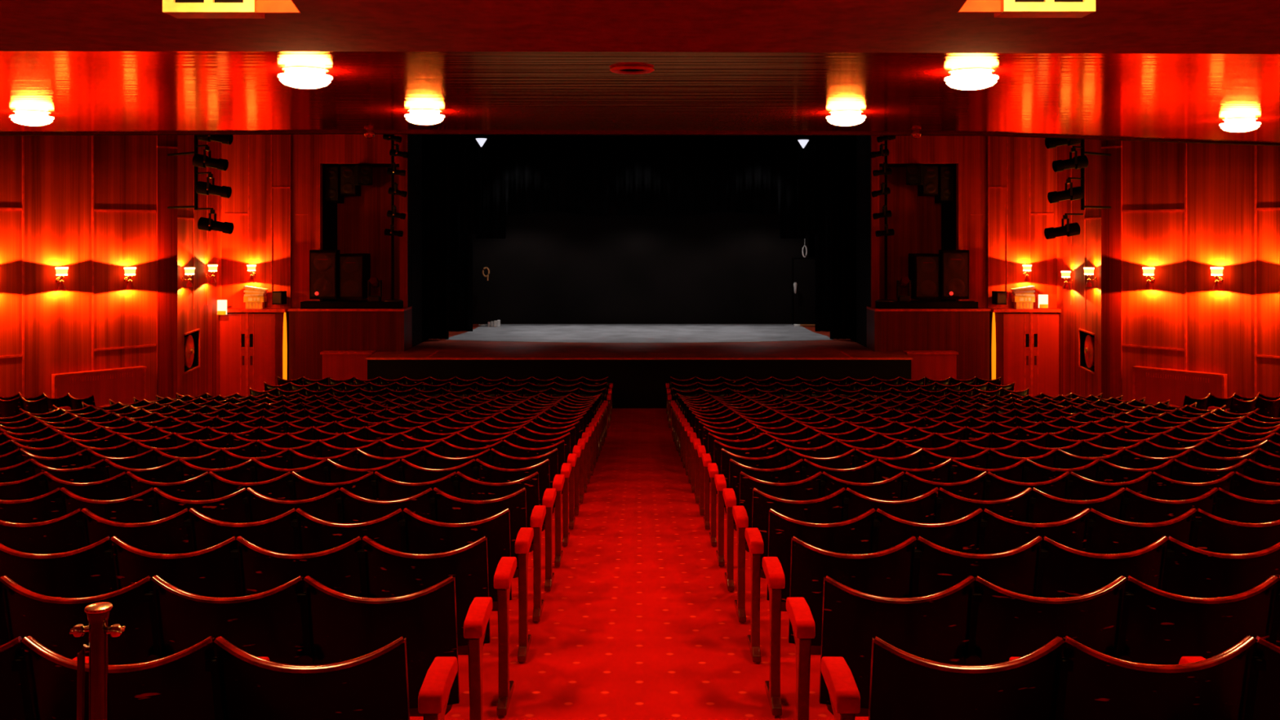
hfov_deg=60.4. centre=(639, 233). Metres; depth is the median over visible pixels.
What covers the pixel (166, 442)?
seat
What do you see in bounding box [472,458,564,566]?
seat
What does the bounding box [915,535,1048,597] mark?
seat
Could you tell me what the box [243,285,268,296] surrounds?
papers
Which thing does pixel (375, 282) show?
lantern
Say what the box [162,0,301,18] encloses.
ceiling light
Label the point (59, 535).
seat
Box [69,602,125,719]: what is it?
stanchion
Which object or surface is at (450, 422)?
seat
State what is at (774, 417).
seat
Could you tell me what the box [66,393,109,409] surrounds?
seat
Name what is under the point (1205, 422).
seat
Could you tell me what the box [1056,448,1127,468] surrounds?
seat
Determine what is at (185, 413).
seat
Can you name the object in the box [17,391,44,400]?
seat
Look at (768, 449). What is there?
seat
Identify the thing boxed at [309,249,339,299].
speaker
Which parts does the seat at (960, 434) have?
edge trim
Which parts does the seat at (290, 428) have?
edge trim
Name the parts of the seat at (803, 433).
edge trim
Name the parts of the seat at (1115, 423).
edge trim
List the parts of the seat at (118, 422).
edge trim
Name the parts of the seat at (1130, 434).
edge trim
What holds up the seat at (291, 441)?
on the floor
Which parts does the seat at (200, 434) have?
edge trim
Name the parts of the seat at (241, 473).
edge trim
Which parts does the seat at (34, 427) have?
edge trim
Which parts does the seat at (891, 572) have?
armrest, backrest, edge trim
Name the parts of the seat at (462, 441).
edge trim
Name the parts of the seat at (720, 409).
armrest, edge trim, backrest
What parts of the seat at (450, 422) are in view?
edge trim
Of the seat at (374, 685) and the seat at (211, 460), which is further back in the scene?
the seat at (211, 460)
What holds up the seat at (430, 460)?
on the floor
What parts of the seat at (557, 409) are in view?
edge trim, backrest, armrest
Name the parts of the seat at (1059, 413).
edge trim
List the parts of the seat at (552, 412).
edge trim, backrest, armrest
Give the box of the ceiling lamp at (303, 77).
[277,66,332,88]
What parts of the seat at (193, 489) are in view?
edge trim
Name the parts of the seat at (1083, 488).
edge trim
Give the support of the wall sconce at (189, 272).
attached to the wall at (197, 317)
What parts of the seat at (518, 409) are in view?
edge trim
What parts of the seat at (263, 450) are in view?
edge trim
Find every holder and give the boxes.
[217,299,226,315]
[1038,294,1048,307]
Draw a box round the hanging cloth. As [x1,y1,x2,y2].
[793,282,797,293]
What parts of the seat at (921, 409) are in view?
edge trim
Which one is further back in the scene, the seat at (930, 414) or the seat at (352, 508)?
the seat at (930, 414)
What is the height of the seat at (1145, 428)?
0.828 m
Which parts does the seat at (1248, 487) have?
edge trim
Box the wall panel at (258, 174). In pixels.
[222,134,291,308]
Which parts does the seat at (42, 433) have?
edge trim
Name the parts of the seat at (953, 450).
edge trim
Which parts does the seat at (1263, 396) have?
edge trim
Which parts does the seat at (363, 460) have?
edge trim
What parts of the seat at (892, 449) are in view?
edge trim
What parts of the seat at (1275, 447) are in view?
edge trim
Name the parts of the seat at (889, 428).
edge trim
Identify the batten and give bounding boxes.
[793,324,814,326]
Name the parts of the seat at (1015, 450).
edge trim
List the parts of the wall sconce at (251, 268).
lamp shade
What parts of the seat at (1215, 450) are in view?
edge trim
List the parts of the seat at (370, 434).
edge trim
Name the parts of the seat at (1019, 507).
edge trim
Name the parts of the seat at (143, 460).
edge trim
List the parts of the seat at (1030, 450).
edge trim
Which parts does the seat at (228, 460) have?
edge trim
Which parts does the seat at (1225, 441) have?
edge trim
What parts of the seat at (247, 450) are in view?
edge trim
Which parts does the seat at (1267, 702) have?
edge trim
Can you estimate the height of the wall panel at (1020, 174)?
7.300 m
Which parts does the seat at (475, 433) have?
edge trim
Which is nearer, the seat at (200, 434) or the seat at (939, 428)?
the seat at (200, 434)
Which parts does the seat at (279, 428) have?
edge trim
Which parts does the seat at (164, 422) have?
edge trim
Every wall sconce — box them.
[55,266,68,289]
[124,266,136,288]
[181,267,195,287]
[205,264,217,282]
[246,264,256,281]
[1022,264,1031,281]
[1061,271,1073,288]
[1083,267,1097,287]
[1142,266,1155,288]
[1210,266,1223,289]
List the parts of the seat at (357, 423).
edge trim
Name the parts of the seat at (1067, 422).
edge trim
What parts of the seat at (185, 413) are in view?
edge trim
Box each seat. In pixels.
[0,393,19,399]
[0,396,22,417]
[0,412,26,422]
[0,416,33,427]
[0,420,40,433]
[0,426,50,439]
[0,432,4,444]
[0,439,11,455]
[0,448,21,468]
[0,458,31,483]
[0,471,44,500]
[0,487,62,523]
[0,508,83,554]
[0,536,112,598]
[0,575,154,665]
[0,581,8,645]
[0,635,34,719]
[1,432,60,448]
[7,440,73,457]
[11,635,216,719]
[16,448,88,468]
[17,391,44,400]
[17,408,60,417]
[18,395,71,413]
[24,412,69,422]
[26,458,105,483]
[31,416,79,427]
[39,420,90,433]
[39,471,127,500]
[41,392,70,408]
[48,426,102,439]
[51,404,91,413]
[55,487,154,523]
[58,408,101,417]
[58,432,117,448]
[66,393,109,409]
[67,412,112,422]
[69,440,134,457]
[75,508,190,554]
[77,416,124,427]
[83,448,155,468]
[88,420,139,433]
[89,404,129,413]
[99,408,142,417]
[100,426,155,439]
[100,458,179,482]
[104,536,237,597]
[111,412,155,422]
[115,432,173,448]
[122,471,209,500]
[123,416,170,427]
[128,404,168,413]
[130,440,195,457]
[137,420,188,433]
[140,408,182,417]
[143,575,304,665]
[148,487,247,523]
[151,448,222,468]
[153,412,198,422]
[153,426,208,439]
[167,404,207,413]
[168,416,216,427]
[172,432,231,448]
[175,458,253,482]
[181,408,223,417]
[183,507,297,554]
[186,420,237,433]
[192,440,257,457]
[197,412,241,422]
[204,471,292,500]
[204,635,457,719]
[205,404,245,413]
[205,426,260,439]
[214,416,262,426]
[218,448,289,468]
[222,408,263,417]
[228,432,287,448]
[230,536,362,596]
[235,421,285,433]
[240,412,284,422]
[242,487,340,523]
[244,404,284,413]
[249,458,327,482]
[254,440,319,457]
[258,426,312,439]
[261,416,308,427]
[262,408,304,417]
[282,404,322,413]
[284,412,328,422]
[284,420,334,432]
[285,432,343,448]
[285,448,356,468]
[287,471,373,500]
[291,508,403,554]
[297,575,493,719]
[303,408,345,417]
[306,416,354,427]
[311,426,365,439]
[315,440,380,457]
[321,404,360,413]
[323,458,400,483]
[326,412,371,422]
[333,421,383,433]
[335,487,432,523]
[342,432,400,448]
[344,408,386,417]
[353,416,399,427]
[353,448,423,468]
[356,535,516,715]
[360,404,399,413]
[364,426,417,439]
[369,412,414,422]
[370,471,457,500]
[377,440,441,457]
[382,420,432,433]
[385,408,426,417]
[398,458,475,482]
[399,404,438,413]
[399,416,445,427]
[399,432,457,448]
[399,507,533,662]
[413,412,457,422]
[416,426,470,439]
[420,448,490,468]
[426,408,467,417]
[429,487,546,622]
[431,421,481,433]
[437,404,476,413]
[439,440,502,457]
[444,416,491,427]
[453,471,556,591]
[455,432,513,448]
[456,412,500,422]
[466,408,508,417]
[469,426,523,439]
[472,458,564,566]
[475,404,515,413]
[480,420,530,433]
[488,448,571,546]
[490,416,537,427]
[499,412,543,422]
[501,440,577,529]
[507,408,549,417]
[512,432,581,515]
[514,404,553,413]
[521,426,585,502]
[529,420,588,492]
[536,416,591,483]
[542,412,595,475]
[548,408,597,468]
[553,404,599,462]
[679,404,725,462]
[681,408,730,468]
[684,412,735,475]
[686,416,742,483]
[689,420,748,493]
[693,426,756,502]
[697,432,765,515]
[702,440,777,529]
[707,448,791,546]
[714,458,805,566]
[722,471,825,591]
[724,404,764,413]
[729,408,771,417]
[732,487,848,622]
[735,412,778,422]
[741,416,787,427]
[744,508,879,662]
[747,420,798,433]
[755,426,809,439]
[762,536,921,715]
[763,404,802,413]
[764,432,822,448]
[770,408,812,417]
[775,440,839,457]
[777,412,822,422]
[786,416,834,427]
[786,575,982,719]
[788,448,857,468]
[796,420,847,433]
[801,404,841,413]
[803,458,879,483]
[808,426,862,439]
[811,408,853,417]
[820,635,1073,719]
[821,412,865,422]
[821,432,879,448]
[822,471,907,500]
[832,416,879,426]
[836,440,901,457]
[840,404,879,413]
[845,420,895,433]
[845,487,942,523]
[851,408,893,417]
[855,448,924,468]
[861,426,915,439]
[864,412,908,422]
[875,507,987,554]
[877,458,955,482]
[878,416,925,426]
[878,432,936,448]
[879,404,918,413]
[892,408,934,417]
[894,420,945,433]
[897,440,962,457]
[904,471,991,500]
[907,412,951,422]
[913,426,967,439]
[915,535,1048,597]
[917,404,957,413]
[922,448,992,468]
[924,416,972,426]
[933,408,975,417]
[934,432,992,448]
[937,487,1035,523]
[943,420,994,433]
[951,412,995,422]
[951,458,1029,482]
[955,404,995,413]
[960,440,1024,457]
[965,426,1020,439]
[969,416,1017,426]
[973,408,1016,417]
[973,575,1133,665]
[982,508,1095,554]
[986,471,1073,500]
[989,448,1060,468]
[991,432,1049,448]
[992,420,1043,433]
[993,412,1038,422]
[1014,408,1056,417]
[1016,416,1063,426]
[1017,426,1072,439]
[1021,440,1086,457]
[1025,458,1103,482]
[1031,487,1129,523]
[1036,412,1081,422]
[1041,421,1092,433]
[1041,536,1174,598]
[1048,432,1106,448]
[1054,408,1097,417]
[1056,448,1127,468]
[1061,635,1266,719]
[1062,416,1109,427]
[1068,471,1156,500]
[1071,426,1124,439]
[1080,412,1124,422]
[1082,440,1147,457]
[1088,507,1202,554]
[1090,420,1141,433]
[1095,408,1137,417]
[1098,458,1177,482]
[1104,432,1163,448]
[1107,416,1155,427]
[1123,412,1168,422]
[1123,426,1177,439]
[1123,448,1195,468]
[1124,487,1223,523]
[1124,575,1279,665]
[1136,408,1178,417]
[1139,420,1190,433]
[1143,440,1209,457]
[1151,471,1239,500]
[1153,416,1201,426]
[1160,432,1220,448]
[1166,412,1211,422]
[1166,536,1279,597]
[1168,393,1212,409]
[1173,458,1252,483]
[1175,426,1230,439]
[1177,408,1219,417]
[1188,420,1239,433]
[1191,448,1262,468]
[1195,508,1279,554]
[1199,416,1247,427]
[1205,440,1271,457]
[1207,395,1259,413]
[1208,392,1236,408]
[1209,412,1254,422]
[1217,408,1260,417]
[1217,432,1276,448]
[1217,487,1279,523]
[1228,426,1279,439]
[1233,471,1279,500]
[1235,391,1261,400]
[1237,421,1279,433]
[1244,635,1279,719]
[1245,416,1279,427]
[1246,458,1279,482]
[1252,412,1279,422]
[1256,396,1279,417]
[1257,448,1279,468]
[1258,393,1279,399]
[1266,440,1279,455]
[1269,575,1279,647]
[1274,432,1279,444]
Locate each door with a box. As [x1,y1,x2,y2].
[219,312,275,396]
[1003,312,1058,396]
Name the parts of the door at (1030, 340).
vision panel, push plate, vision panel, push plate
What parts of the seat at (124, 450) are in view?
edge trim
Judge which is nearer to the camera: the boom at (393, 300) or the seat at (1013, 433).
the seat at (1013, 433)
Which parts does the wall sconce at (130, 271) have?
stem, lamp shade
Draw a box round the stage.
[365,324,913,408]
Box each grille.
[272,293,280,303]
[311,253,334,296]
[325,166,337,199]
[340,256,361,296]
[341,166,355,193]
[359,165,372,183]
[621,69,643,71]
[906,165,919,183]
[916,256,938,296]
[923,166,937,193]
[941,166,953,199]
[997,293,1005,303]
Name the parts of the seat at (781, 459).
armrest, backrest, edge trim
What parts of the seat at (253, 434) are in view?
edge trim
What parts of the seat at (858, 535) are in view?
armrest, backrest, edge trim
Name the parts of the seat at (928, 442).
edge trim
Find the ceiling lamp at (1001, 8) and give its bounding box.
[957,0,1095,17]
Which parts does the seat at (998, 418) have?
edge trim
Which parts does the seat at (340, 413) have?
edge trim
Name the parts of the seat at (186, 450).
edge trim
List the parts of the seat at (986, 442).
edge trim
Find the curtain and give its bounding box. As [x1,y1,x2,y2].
[475,134,804,238]
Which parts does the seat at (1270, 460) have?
edge trim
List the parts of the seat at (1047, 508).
edge trim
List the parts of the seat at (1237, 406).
armrest, backrest, edge trim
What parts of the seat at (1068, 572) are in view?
edge trim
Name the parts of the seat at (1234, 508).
edge trim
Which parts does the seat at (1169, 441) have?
edge trim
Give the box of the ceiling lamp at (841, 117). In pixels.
[826,110,866,125]
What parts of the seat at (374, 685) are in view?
armrest, edge trim, armrest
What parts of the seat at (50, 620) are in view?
edge trim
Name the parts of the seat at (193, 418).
edge trim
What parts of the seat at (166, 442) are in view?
edge trim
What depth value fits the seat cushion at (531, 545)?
7.53 m
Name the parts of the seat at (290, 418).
edge trim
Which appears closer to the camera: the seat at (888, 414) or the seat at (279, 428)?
the seat at (279, 428)
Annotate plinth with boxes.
[300,301,403,308]
[875,301,977,308]
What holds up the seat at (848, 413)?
on the floor
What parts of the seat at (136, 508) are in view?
edge trim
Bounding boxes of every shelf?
[51,365,146,377]
[320,351,375,354]
[902,351,958,354]
[1132,365,1226,377]
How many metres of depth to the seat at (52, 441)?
10.64 m
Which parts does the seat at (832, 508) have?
armrest, backrest, edge trim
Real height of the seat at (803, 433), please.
0.828 m
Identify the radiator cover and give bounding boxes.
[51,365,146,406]
[320,351,375,380]
[902,351,958,384]
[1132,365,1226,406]
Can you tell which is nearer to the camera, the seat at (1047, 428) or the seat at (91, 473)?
the seat at (91, 473)
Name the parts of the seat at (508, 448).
edge trim, backrest, armrest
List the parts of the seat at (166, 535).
edge trim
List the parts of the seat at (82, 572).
edge trim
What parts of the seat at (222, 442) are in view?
edge trim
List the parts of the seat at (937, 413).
edge trim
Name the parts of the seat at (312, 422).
edge trim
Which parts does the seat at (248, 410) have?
edge trim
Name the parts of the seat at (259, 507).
edge trim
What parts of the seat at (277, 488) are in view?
edge trim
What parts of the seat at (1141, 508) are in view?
edge trim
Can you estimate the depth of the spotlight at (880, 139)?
25.85 m
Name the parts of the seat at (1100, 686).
edge trim, armrest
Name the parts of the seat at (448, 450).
edge trim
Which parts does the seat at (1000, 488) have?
edge trim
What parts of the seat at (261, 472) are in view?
edge trim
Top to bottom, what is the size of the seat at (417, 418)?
0.828 m
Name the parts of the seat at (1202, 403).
backrest, edge trim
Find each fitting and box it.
[364,131,374,138]
[910,131,920,138]
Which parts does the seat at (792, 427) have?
edge trim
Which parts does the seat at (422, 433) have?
edge trim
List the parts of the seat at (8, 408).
edge trim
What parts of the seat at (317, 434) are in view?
edge trim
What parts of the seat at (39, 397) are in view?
edge trim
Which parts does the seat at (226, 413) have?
edge trim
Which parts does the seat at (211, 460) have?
edge trim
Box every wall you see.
[0,135,156,401]
[177,134,222,396]
[288,306,412,384]
[291,134,422,346]
[422,234,856,342]
[856,135,986,347]
[1057,139,1101,396]
[1121,140,1279,401]
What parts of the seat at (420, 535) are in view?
edge trim, backrest, armrest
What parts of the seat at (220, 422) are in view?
edge trim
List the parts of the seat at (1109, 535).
edge trim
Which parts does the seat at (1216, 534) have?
edge trim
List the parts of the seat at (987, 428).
edge trim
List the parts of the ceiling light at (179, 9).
frame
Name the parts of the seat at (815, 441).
edge trim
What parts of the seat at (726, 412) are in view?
armrest, edge trim, backrest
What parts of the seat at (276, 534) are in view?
edge trim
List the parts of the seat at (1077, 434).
edge trim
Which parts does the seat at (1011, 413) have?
edge trim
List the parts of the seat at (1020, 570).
edge trim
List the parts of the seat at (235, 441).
edge trim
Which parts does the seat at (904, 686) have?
armrest, edge trim, armrest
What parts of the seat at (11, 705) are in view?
edge trim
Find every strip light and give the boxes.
[282,312,287,379]
[991,312,995,379]
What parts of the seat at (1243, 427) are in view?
edge trim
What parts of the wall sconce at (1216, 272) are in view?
stem, lamp shade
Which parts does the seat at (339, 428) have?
edge trim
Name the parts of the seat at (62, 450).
edge trim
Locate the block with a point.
(498, 321)
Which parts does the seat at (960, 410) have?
edge trim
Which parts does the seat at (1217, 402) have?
edge trim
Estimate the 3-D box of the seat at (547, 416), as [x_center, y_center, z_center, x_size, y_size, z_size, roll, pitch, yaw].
[-0.916,2.688,14.177,0.672,0.828,0.455,0,0,0]
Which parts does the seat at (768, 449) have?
armrest, backrest, edge trim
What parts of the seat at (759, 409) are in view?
edge trim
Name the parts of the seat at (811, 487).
armrest, backrest, edge trim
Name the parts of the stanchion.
post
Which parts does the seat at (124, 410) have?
edge trim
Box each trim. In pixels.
[0,131,1279,146]
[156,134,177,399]
[226,308,288,385]
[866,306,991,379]
[989,308,1061,395]
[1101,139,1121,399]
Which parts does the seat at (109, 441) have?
edge trim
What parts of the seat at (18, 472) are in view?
edge trim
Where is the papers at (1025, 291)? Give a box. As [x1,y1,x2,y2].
[1010,285,1035,296]
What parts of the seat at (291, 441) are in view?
edge trim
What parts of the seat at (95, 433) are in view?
edge trim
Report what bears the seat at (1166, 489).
on the floor
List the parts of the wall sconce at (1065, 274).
lamp shade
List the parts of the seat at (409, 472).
edge trim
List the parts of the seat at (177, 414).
edge trim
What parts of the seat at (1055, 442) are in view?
edge trim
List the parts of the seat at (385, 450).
edge trim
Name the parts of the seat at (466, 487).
edge trim, backrest, armrest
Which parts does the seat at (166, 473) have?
edge trim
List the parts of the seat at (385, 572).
edge trim, backrest, armrest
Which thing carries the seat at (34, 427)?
on the floor
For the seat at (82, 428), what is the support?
on the floor
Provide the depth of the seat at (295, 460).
8.98 m
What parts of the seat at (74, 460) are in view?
edge trim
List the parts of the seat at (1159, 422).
edge trim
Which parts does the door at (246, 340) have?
vision panel, push plate, vision panel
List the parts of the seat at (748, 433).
armrest, backrest, edge trim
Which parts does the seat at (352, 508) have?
edge trim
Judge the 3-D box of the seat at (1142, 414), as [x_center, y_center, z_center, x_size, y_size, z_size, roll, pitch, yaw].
[7.024,2.775,14.975,0.660,0.828,0.401,0,0,-14]
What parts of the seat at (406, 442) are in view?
edge trim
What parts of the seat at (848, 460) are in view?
edge trim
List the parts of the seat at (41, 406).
edge trim, backrest, armrest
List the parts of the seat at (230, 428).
edge trim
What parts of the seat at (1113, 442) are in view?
edge trim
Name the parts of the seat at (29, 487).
edge trim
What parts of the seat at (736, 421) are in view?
armrest, edge trim, backrest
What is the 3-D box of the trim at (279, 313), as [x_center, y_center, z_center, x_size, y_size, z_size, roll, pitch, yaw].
[-9.270,2.855,26.110,1.860,2.130,0.420,0,0,0]
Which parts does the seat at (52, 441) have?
edge trim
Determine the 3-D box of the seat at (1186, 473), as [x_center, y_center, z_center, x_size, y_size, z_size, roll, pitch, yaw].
[4.259,2.086,8.331,0.584,0.828,0.455,0,0,0]
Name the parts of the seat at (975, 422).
edge trim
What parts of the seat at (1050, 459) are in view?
edge trim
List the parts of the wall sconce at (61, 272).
stem, lamp shade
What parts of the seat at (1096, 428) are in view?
edge trim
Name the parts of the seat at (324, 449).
edge trim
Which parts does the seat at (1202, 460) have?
edge trim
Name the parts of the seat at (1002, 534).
edge trim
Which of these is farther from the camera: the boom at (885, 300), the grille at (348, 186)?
the grille at (348, 186)
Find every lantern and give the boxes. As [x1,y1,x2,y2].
[367,276,382,301]
[475,134,487,146]
[797,135,808,148]
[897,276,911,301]
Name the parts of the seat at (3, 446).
edge trim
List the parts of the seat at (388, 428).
edge trim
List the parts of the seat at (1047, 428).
edge trim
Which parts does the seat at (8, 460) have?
edge trim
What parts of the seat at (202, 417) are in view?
edge trim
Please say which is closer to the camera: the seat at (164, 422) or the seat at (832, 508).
the seat at (832, 508)
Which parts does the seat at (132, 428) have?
edge trim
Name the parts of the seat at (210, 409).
edge trim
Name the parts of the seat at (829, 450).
edge trim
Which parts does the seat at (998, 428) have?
edge trim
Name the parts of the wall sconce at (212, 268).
lamp shade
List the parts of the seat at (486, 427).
edge trim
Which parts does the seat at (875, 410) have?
edge trim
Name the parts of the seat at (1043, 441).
edge trim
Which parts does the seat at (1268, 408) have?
edge trim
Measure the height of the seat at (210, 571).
0.828 m
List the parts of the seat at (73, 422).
edge trim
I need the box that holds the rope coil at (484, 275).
[482,266,489,280]
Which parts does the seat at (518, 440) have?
edge trim, backrest, armrest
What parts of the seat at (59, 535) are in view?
edge trim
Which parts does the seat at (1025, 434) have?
edge trim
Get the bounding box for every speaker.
[272,290,286,304]
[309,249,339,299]
[324,164,343,203]
[338,253,370,299]
[340,164,360,195]
[354,164,372,185]
[906,164,924,185]
[908,253,939,299]
[917,164,938,195]
[934,164,953,203]
[938,249,968,299]
[991,290,1006,304]
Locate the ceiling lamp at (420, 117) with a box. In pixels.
[404,109,444,124]
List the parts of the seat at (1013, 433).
edge trim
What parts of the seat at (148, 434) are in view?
edge trim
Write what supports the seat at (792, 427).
on the floor
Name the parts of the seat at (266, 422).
edge trim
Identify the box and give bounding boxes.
[243,295,266,308]
[1012,295,1035,308]
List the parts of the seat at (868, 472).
edge trim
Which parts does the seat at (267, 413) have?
edge trim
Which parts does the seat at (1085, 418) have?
edge trim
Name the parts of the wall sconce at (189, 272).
lamp shade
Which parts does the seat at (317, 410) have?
edge trim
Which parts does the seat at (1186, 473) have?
edge trim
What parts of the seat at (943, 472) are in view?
edge trim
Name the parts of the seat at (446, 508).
edge trim, backrest, armrest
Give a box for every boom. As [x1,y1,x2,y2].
[167,134,213,209]
[382,134,402,302]
[876,140,895,302]
[1064,138,1111,215]
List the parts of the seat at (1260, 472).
edge trim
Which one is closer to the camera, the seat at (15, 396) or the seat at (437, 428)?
the seat at (437, 428)
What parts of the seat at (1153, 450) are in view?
edge trim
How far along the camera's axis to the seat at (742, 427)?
12.35 m
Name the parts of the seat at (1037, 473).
edge trim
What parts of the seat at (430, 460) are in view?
edge trim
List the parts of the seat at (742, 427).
armrest, backrest, edge trim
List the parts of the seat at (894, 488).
edge trim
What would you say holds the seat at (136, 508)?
on the floor
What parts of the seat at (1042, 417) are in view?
edge trim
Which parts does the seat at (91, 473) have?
edge trim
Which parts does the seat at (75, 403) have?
edge trim, backrest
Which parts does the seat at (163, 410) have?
edge trim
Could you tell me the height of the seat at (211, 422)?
0.828 m
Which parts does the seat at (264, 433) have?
edge trim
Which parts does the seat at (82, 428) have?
edge trim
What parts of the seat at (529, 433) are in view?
edge trim, backrest, armrest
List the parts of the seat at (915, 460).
edge trim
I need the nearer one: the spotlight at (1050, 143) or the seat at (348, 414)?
the seat at (348, 414)
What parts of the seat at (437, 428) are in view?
edge trim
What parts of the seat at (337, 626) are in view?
edge trim, armrest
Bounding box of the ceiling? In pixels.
[0,0,1279,143]
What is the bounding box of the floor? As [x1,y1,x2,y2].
[409,408,868,719]
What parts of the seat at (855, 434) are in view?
edge trim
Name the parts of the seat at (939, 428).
edge trim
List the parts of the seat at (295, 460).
edge trim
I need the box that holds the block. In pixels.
[497,320,500,326]
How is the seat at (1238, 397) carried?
on the floor
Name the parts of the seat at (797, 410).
edge trim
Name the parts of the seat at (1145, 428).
edge trim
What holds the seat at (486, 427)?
on the floor
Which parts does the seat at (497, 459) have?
edge trim, backrest, armrest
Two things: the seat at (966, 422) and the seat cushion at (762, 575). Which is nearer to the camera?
the seat cushion at (762, 575)
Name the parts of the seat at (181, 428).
edge trim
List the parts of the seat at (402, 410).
edge trim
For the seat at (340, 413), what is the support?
on the floor
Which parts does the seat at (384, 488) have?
edge trim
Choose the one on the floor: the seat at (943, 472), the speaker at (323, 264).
the seat at (943, 472)
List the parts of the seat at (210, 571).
edge trim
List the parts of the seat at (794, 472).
armrest, backrest, edge trim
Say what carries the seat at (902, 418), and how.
on the floor
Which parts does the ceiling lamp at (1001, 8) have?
frame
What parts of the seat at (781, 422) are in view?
edge trim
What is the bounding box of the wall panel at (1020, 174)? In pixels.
[986,135,1057,308]
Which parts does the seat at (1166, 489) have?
edge trim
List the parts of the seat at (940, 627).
armrest, edge trim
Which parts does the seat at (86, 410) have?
edge trim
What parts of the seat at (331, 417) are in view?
edge trim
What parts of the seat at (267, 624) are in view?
edge trim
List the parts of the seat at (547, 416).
edge trim, backrest, armrest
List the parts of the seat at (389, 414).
edge trim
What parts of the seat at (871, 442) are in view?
edge trim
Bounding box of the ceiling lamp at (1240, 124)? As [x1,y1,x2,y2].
[1219,117,1261,132]
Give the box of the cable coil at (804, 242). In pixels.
[801,241,807,257]
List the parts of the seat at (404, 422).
edge trim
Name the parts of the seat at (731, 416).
armrest, edge trim, backrest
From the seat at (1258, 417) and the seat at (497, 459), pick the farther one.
the seat at (1258, 417)
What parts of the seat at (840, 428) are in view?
edge trim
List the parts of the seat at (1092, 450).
edge trim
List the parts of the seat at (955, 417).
edge trim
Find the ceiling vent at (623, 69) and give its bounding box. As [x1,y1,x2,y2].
[609,65,653,74]
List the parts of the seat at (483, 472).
edge trim, backrest, armrest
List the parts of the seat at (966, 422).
edge trim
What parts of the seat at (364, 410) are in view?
edge trim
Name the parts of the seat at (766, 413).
edge trim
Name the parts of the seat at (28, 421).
edge trim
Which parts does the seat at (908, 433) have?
edge trim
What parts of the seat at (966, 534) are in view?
edge trim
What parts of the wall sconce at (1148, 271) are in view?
stem, lamp shade, wall plate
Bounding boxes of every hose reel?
[184,334,194,368]
[1084,334,1094,368]
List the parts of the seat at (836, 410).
edge trim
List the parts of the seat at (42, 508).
edge trim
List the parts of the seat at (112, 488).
edge trim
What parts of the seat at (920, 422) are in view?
edge trim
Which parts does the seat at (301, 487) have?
edge trim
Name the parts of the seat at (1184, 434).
edge trim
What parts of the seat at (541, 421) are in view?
edge trim, backrest, armrest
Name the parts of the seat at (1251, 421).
edge trim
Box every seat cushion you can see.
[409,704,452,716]
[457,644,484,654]
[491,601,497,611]
[512,568,518,577]
[528,543,533,552]
[745,543,749,551]
[760,568,766,578]
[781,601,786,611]
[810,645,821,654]
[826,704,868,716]
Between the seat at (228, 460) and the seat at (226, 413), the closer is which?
the seat at (228, 460)
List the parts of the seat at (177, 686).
armrest, edge trim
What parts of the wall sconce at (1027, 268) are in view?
lamp shade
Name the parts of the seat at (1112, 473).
edge trim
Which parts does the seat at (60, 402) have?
edge trim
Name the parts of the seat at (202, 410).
edge trim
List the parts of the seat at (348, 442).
edge trim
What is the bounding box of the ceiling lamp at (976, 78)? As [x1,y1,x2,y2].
[944,67,998,90]
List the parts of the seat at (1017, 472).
edge trim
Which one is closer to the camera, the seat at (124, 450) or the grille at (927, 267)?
the seat at (124, 450)
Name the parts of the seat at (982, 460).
edge trim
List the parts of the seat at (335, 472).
edge trim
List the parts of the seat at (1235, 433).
edge trim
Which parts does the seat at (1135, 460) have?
edge trim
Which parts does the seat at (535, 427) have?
edge trim, backrest, armrest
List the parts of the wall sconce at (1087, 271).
lamp shade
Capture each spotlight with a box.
[191,146,228,170]
[195,173,231,198]
[196,134,233,144]
[197,209,234,234]
[382,134,401,142]
[384,224,403,236]
[386,163,405,176]
[386,206,405,219]
[387,183,407,197]
[389,145,408,158]
[870,145,888,158]
[871,183,890,197]
[872,163,892,176]
[872,206,892,219]
[875,224,894,236]
[876,135,895,142]
[1044,137,1080,148]
[1044,214,1080,239]
[1047,178,1084,203]
[1052,147,1088,172]
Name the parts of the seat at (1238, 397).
backrest, edge trim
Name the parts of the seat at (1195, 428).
edge trim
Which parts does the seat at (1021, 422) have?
edge trim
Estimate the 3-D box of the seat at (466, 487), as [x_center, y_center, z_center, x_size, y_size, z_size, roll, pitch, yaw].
[-0.918,2.000,7.497,0.672,0.828,0.455,0,0,0]
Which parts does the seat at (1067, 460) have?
edge trim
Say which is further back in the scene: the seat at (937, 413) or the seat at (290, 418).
the seat at (937, 413)
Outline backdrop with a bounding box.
[472,211,808,324]
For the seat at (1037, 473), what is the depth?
8.14 m
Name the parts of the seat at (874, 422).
edge trim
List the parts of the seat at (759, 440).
armrest, backrest, edge trim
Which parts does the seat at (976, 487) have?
edge trim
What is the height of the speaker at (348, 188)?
0.746 m
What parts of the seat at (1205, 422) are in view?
edge trim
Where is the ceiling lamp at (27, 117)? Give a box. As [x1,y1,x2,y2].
[9,110,53,125]
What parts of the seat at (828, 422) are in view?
edge trim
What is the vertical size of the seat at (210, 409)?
0.828 m
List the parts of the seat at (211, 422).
edge trim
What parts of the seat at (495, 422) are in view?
edge trim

